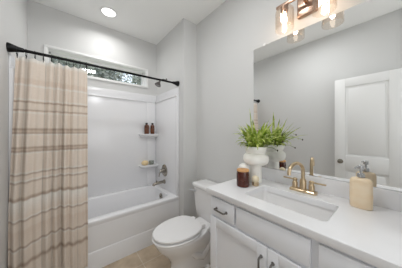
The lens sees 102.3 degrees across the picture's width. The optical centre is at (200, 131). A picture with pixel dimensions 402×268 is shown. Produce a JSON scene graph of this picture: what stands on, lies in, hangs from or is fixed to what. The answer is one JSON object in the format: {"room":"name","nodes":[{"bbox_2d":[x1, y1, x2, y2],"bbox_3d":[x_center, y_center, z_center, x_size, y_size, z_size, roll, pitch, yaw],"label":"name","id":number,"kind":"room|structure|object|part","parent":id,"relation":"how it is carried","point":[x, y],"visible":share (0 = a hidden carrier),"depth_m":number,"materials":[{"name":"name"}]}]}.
{"room":"bathroom","nodes":[
{"label":"bathroom","id":0,"kind":"room"},
{"bbox_2d":[0,0,26,267],"bbox_3d":[-1.116,-0.056,0.740,0.100,2.753,2.920,0,0,-39],"label":"wall","id":1,"kind":"structure","parent":0,"point":[13,13],"depth_m":1.15,"materials":[{"name":"white paint"}]},
{"bbox_2d":[6,42,179,85],"bbox_3d":[-0.858,-0.625,1.664,1.472,0.083,0.068,0,0,-41],"label":"curtain rod","id":2,"kind":"object","parent":1,"relation":"attached to","point":[10,47],"visible":0.99,"depth_m":1.43,"materials":[{"name":"black metal"}]},
{"bbox_2d":[8,55,87,267],"bbox_3d":[-1.211,0.324,1.320,0.474,1.795,0.090,0,0,-39],"label":"shower curtain","id":3,"kind":"object","parent":2,"relation":"hanging from","point":[48,204],"visible":1,"depth_m":1.31,"materials":[{"name":"fabric"}]},
{"bbox_3d":[-0.858,-0.625,1.664,1.431,0.038,0.023,0,0,-41],"label":"rod","id":4,"kind":"part","parent":2,"relation":"part of","materials":[{"name":"black metal"}]},
{"bbox_2d":[27,0,155,95],"bbox_3d":[-1.291,-0.056,2.355,1.676,2.753,0.200,0,0,-39],"label":"wall","id":5,"kind":"structure","parent":0,"point":[47,25],"depth_m":2.10,"materials":[{"name":"white paint"}]},
{"bbox_2d":[8,53,178,203],"bbox_3d":[-1.083,0.130,1.938,1.470,1.427,0.709,0,0,-39],"label":"tub surround","id":6,"kind":"object","parent":5,"relation":"attached to","point":[118,145],"visible":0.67,"depth_m":2.27,"materials":[{"name":"white plastic"}]},
{"bbox_3d":[-1.639,0.185,1.483,0.033,1.316,0.709,0,0,-39],"label":"panel","id":7,"kind":"part","parent":6,"relation":"part of","materials":[{"name":"white plastic"}]},
{"bbox_3d":[-1.298,0.185,2.201,1.412,1.316,0.030,0,0,-39],"label":"panel","id":8,"kind":"part","parent":6,"relation":"part of","materials":[{"name":"white plastic"}]},
{"bbox_2d":[144,123,148,133],"bbox_3d":[-0.833,-0.048,2.486,0.071,0.172,0.071,0,0,-39],"label":"bottle","id":9,"kind":"object","parent":6,"relation":"on","point":[146,126],"visible":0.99,"depth_m":2.46,"materials":[{"name":"brown glass"}]},
{"bbox_2d":[139,163,157,168],"bbox_3d":[-0.811,0.537,2.511,0.275,0.045,0.115,0,0,-39],"label":"corner shelf","id":10,"kind":"object","parent":6,"relation":"attached to","point":[155,165],"depth_m":2.48,"materials":[{"name":"white plastic"}]},
{"bbox_2d":[139,134,157,136],"bbox_3d":[-0.811,0.060,2.511,0.275,0.045,0.115,0,0,-39],"label":"corner shelf","id":11,"kind":"object","parent":6,"relation":"attached to","point":[140,135],"depth_m":2.46,"materials":[{"name":"white plastic"}]},
{"bbox_2d":[150,123,154,133],"bbox_3d":[-0.762,-0.047,2.545,0.062,0.170,0.062,0,0,-39],"label":"bottle","id":12,"kind":"object","parent":6,"relation":"on","point":[152,127],"visible":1,"depth_m":2.52,"materials":[{"name":"brown glass"}]},
{"bbox_2d":[152,179,165,185],"bbox_3d":[-0.609,0.736,2.325,0.190,0.072,0.064,0,0,-39],"label":"tub spout","id":13,"kind":"object","parent":6,"relation":"attached to","point":[162,181],"visible":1,"depth_m":2.32,"materials":[{"name":"silver metal"}]},
{"bbox_2d":[158,164,166,176],"bbox_3d":[-0.570,0.573,2.357,0.089,0.176,0.176,0,0,-39],"label":"shower valve","id":14,"kind":"object","parent":6,"relation":"attached to","point":[163,170],"visible":1,"depth_m":2.35,"materials":[{"name":"silver metal"}]},
{"bbox_3d":[-0.526,0.185,2.393,0.033,1.316,0.709,0,0,-39],"label":"panel","id":15,"kind":"part","parent":6,"relation":"part of","materials":[{"name":"white plastic"}]},
{"bbox_2d":[44,44,147,87],"bbox_3d":[-1.360,-0.837,2.270,1.196,0.301,0.184,0,0,-39],"label":"window","id":16,"kind":"structure","parent":5,"relation":"in","point":[48,49],"depth_m":2.19,"materials":[{"name":"white paint"}]},
{"bbox_3d":[-1.403,-0.837,2.322,1.140,0.245,0.050,0,0,-39],"label":"frame","id":17,"kind":"part","parent":16,"relation":"part of","materials":[{"name":"white paint"}]},
{"bbox_2d":[32,0,225,44],"bbox_3d":[-0.429,-1.482,1.303,1.876,0.100,2.920,0,0,-39],"label":"ceiling","id":18,"kind":"structure","parent":0,"point":[150,21],"depth_m":1.95,"materials":[{"name":"white paint"}]},
{"bbox_2d":[100,6,116,17],"bbox_3d":[-1.103,-1.427,1.940,0.184,0.010,0.184,0,0,-39],"label":"recessed light","id":19,"kind":"object","parent":18,"relation":"in","point":[107,11],"visible":1,"depth_m":1.92,"materials":[{"name":"white paint"}]},
{"bbox_2d":[102,8,115,16],"bbox_3d":[-1.103,-1.425,1.940,0.143,0.006,0.143,0,0,-39],"label":"diffuser","id":20,"kind":"object","parent":19,"relation":"attached to","point":[109,12],"depth_m":1.94,"materials":[{"name":"white plastic"}]},
{"bbox_2d":[102,244,170,267],"bbox_3d":[0.052,1.371,0.715,1.876,0.100,4.440,0,0,-39],"label":"floor","id":21,"kind":"structure","parent":0,"point":[148,257],"depth_m":1.66,"materials":[{"name":"beige tile"}]},
{"bbox_2d":[85,184,178,267],"bbox_3d":[-1.078,1.082,1.933,1.466,0.478,0.718,0,0,-39],"label":"bathtub","id":22,"kind":"object","parent":21,"relation":"on","point":[122,223],"visible":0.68,"depth_m":1.82,"materials":[{"name":"white ceramic"}]},
{"bbox_2d":[88,184,178,227],"bbox_3d":[-1.078,1.026,1.933,1.466,0.365,0.718,0,0,-39],"label":"basin","id":23,"kind":"object","parent":22,"relation":"in","point":[147,206],"depth_m":2.02,"materials":[{"name":"white ceramic"}]},
{"bbox_2d":[152,179,218,267],"bbox_3d":[-0.108,0.951,1.607,0.768,0.740,0.463,0,0,-39],"label":"toilet","id":24,"kind":"object","parent":21,"relation":"on","point":[184,240],"visible":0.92,"depth_m":1.49,"materials":[{"name":"white ceramic"}]},
{"bbox_3d":[-0.226,0.934,1.501,0.452,0.029,0.370,0,0,-39],"label":"seat","id":25,"kind":"part","parent":24,"relation":"part of","materials":[{"name":"white plastic"}]},
{"bbox_3d":[-0.222,0.904,1.505,0.453,0.031,0.364,0,0,-39],"label":"lid","id":26,"kind":"part","parent":24,"relation":"part of","materials":[{"name":"white plastic"}]},
{"bbox_3d":[-0.151,1.135,1.563,0.613,0.373,0.360,0,0,-39],"label":"bowl","id":27,"kind":"part","parent":24,"relation":"part of","materials":[{"name":"white ceramic"}]},
{"bbox_3d":[0.111,0.793,1.778,0.196,0.332,0.422,0,0,-39],"label":"tank","id":28,"kind":"part","parent":24,"relation":"part of","materials":[{"name":"white ceramic"}]},
{"bbox_3d":[0.109,0.604,1.776,0.218,0.046,0.448,0,0,-39],"label":"tank lid","id":29,"kind":"part","parent":24,"relation":"part of","materials":[{"name":"white ceramic"}]},
{"bbox_2d":[210,195,377,267],"bbox_3d":[0.540,0.884,0.993,0.565,0.873,0.892,0,0,-39],"label":"vanity cabinet","id":30,"kind":"object","parent":21,"relation":"on","point":[240,237],"visible":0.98,"depth_m":0.87,"materials":[{"name":"white paint"}]},
{"bbox_3d":[0.125,0.531,1.079,0.032,0.018,0.108,0,0,-39],"label":"handle","id":31,"kind":"part","parent":30,"relation":"part of","materials":[{"name":"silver metal"}]},
{"bbox_3d":[0.144,0.524,1.095,0.018,0.118,0.208,0,0,-39],"label":"drawer","id":32,"kind":"part","parent":30,"relation":"part of","materials":[{"name":"white paint"}]},
{"bbox_3d":[0.215,0.900,1.016,0.010,0.483,0.324,0,0,-39],"label":"door panel","id":33,"kind":"part","parent":30,"relation":"part of","materials":[{"name":"white paint"}]},
{"bbox_3d":[0.211,0.900,1.013,0.018,0.591,0.432,0,0,-39],"label":"door","id":34,"kind":"part","parent":30,"relation":"part of","materials":[{"name":"white paint"}]},
{"bbox_3d":[0.309,0.710,0.854,0.032,0.108,0.018,0,0,-39],"label":"handle","id":35,"kind":"part","parent":30,"relation":"part of","materials":[{"name":"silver metal"}]},
{"bbox_3d":[0.490,0.900,0.672,0.018,0.591,0.444,0,0,-39],"label":"door","id":36,"kind":"part","parent":30,"relation":"part of","materials":[{"name":"white paint"}]},
{"bbox_2d":[206,165,401,267],"bbox_3d":[0.545,0.380,1.005,0.544,0.136,0.935,0,0,-39],"label":"countertop","id":37,"kind":"structure","parent":30,"relation":"on","point":[374,237],"depth_m":0.81,"materials":[{"name":"white stone"}]},
{"bbox_2d":[237,168,248,187],"bbox_3d":[0.316,0.346,1.220,0.093,0.128,0.093,0,0,-39],"label":"candle","id":38,"kind":"object","parent":37,"relation":"on","point":[242,173],"visible":1,"depth_m":1.18,"materials":[{"name":"brown glass"}]},
{"bbox_3d":[0.316,0.290,1.220,0.091,0.016,0.091,0,0,-39],"label":"wooden lid","id":39,"kind":"part","parent":38,"relation":"part of","materials":[{"name":"brown wood"}]},
{"bbox_2d":[238,163,249,180],"bbox_3d":[0.348,0.335,1.319,0.094,0.151,0.094,0,0,-39],"label":"dome","id":40,"kind":"object","parent":38,"relation":"on","point":[243,165],"visible":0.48,"depth_m":1.29,"materials":[{"name":"white glass"}]},
{"bbox_2d":[252,175,258,185],"bbox_3d":[0.414,0.372,1.231,0.056,0.076,0.056,0,0,-39],"label":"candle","id":41,"kind":"object","parent":37,"relation":"on","point":[255,179],"visible":1,"depth_m":1.21,"materials":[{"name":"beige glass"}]},
{"bbox_2d":[233,108,283,183],"bbox_3d":[0.425,0.110,1.286,0.369,0.600,0.365,0,0,10],"label":"potted plant","id":42,"kind":"object","parent":37,"relation":"on","point":[255,156],"visible":0.99,"depth_m":1.25,"materials":[{"name":"green plant"}]},
{"bbox_2d":[252,191,334,221],"bbox_3d":[0.523,0.527,0.984,0.309,0.157,0.494,0,0,-39],"label":"undermount sink","id":43,"kind":"object","parent":37,"relation":"in","point":[313,211],"visible":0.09,"depth_m":1.06,"materials":[{"name":"white ceramic"}]},
{"bbox_2d":[283,162,325,195],"bbox_3d":[0.689,0.305,1.084,0.226,0.210,0.191,0,0,20],"label":"faucet","id":44,"kind":"object","parent":37,"relation":"on","point":[311,191],"visible":1,"depth_m":1.09,"materials":[{"name":"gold metal"}]},
{"bbox_3d":[0.645,0.359,1.170,0.034,0.069,0.095,0,0,-39],"label":"handle","id":45,"kind":"part","parent":44,"relation":"part of","materials":[{"name":"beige metal"}]},
{"bbox_3d":[0.636,0.297,1.071,0.179,0.194,0.040,0,0,-30],"label":"spout","id":46,"kind":"part","parent":44,"relation":"part of","materials":[{"name":"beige metal"}]},
{"bbox_3d":[0.697,0.402,1.107,0.054,0.017,0.160,0,0,-39],"label":"plate","id":47,"kind":"part","parent":44,"relation":"part of","materials":[{"name":"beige metal"}]},
{"bbox_3d":[0.748,0.359,1.044,0.034,0.069,0.095,0,0,-39],"label":"handle","id":48,"kind":"part","parent":44,"relation":"part of","materials":[{"name":"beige metal"}]},
{"bbox_2d":[349,165,372,210],"bbox_3d":[0.863,0.295,0.875,0.092,0.230,0.064,0,0,37],"label":"soap dispenser","id":49,"kind":"object","parent":37,"relation":"on","point":[360,187],"visible":1,"depth_m":0.86,"materials":[{"name":"beige stone"}]},
{"bbox_3d":[0.560,0.524,0.587,0.018,0.118,0.220,0,0,-39],"label":"drawer","id":50,"kind":"part","parent":30,"relation":"part of","materials":[{"name":"white paint"}]},
{"bbox_2d":[156,18,196,217],"bbox_3d":[-0.399,-0.056,2.426,0.206,2.753,0.820,0,0,-39],"label":"wall","id":51,"kind":"structure","parent":0,"point":[176,53],"depth_m":2.11,"materials":[{"name":"white paint"}]},
{"bbox_2d":[155,78,166,86],"bbox_3d":[-0.582,-0.713,2.348,0.178,0.147,0.090,0,0,-39],"label":"shower","id":52,"kind":"object","parent":51,"relation":"attached to","point":[157,84],"visible":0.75,"depth_m":2.31,"materials":[{"name":"silver metal"}]},
{"bbox_2d":[197,0,399,217],"bbox_3d":[0.258,-0.056,1.865,0.100,2.753,2.920,0,0,-39],"label":"wall","id":53,"kind":"structure","parent":0,"point":[228,38],"depth_m":1.71,"materials":[{"name":"white paint"}]},
{"bbox_2d":[276,0,326,23],"bbox_3d":[0.704,-0.863,1.109,0.168,0.232,0.362,0,0,-39],"label":"vanity light","id":54,"kind":"object","parent":53,"relation":"attached to","point":[305,8],"visible":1,"depth_m":1.16,"materials":[{"name":"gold metal"}]},
{"bbox_2d":[281,4,287,15],"bbox_3d":[0.612,-0.893,1.187,0.052,0.058,0.052,0,0,-39],"label":"socket","id":55,"kind":"object","parent":54,"relation":"attached to","point":[284,7],"depth_m":1.17,"materials":[{"name":"gold metal"}]},
{"bbox_3d":[0.612,-0.827,1.187,0.031,0.076,0.031,0,0,-39],"label":"bulb","id":56,"kind":"part","parent":54,"relation":"part of","materials":[{"name":"white glass"}]},
{"bbox_3d":[0.715,-0.922,1.118,0.090,0.038,0.355,0,0,-39],"label":"arm","id":57,"kind":"part","parent":54,"relation":"part of","materials":[{"name":"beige metal"}]},
{"bbox_2d":[248,165,401,211],"bbox_3d":[0.748,0.361,1.171,0.020,0.098,0.935,0,0,-39],"label":"backsplash","id":58,"kind":"structure","parent":53,"relation":"attached to","point":[385,198],"depth_m":1.03,"materials":[{"name":"white stone"}]},
{"bbox_2d":[254,0,401,191],"bbox_3d":[0.767,-0.229,1.155,0.010,1.077,0.886,0,0,-39],"label":"wall mirror","id":59,"kind":"object","parent":53,"relation":"attached to","point":[332,85],"visible":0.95,"depth_m":1.03,"materials":[{"name":"clear glass"}]},
{"label":"outside","id":60,"kind":"structure","parent":0,"visible":0},
{"bbox_3d":[-8.328,1.721,11.753,30.000,0.200,23.260,0,0,-39],"label":"ground","id":61,"kind":"structure","parent":60,"visible":0},
{"bbox_2d":[52,58,121,81],"bbox_3d":[-5.024,-1.442,7.260,2.782,6.132,2.798,0,0,-39],"label":"tree","id":62,"kind":"object","parent":61,"relation":"on","point":[103,73],"visible":0.06,"depth_m":6.84,"materials":[{"name":"green plant"}]},
{"bbox_2d":[63,65,135,83],"bbox_3d":[-9.401,-2.784,12.411,9.281,8.814,9.266,0,0,-39],"label":"tree","id":63,"kind":"object","parent":61,"relation":"on","point":[128,76],"visible":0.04,"depth_m":12.79,"materials":[{"name":"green plant"}]},
{"bbox_2d":[132,75,140,84],"bbox_3d":[-2.209,-1.181,8.225,2.530,5.610,2.534,0,0,-39],"label":"tree","id":64,"kind":"object","parent":61,"relation":"on","point":[137,79],"visible":0.02,"depth_m":7.44,"materials":[{"name":"green plant"}]}
]}

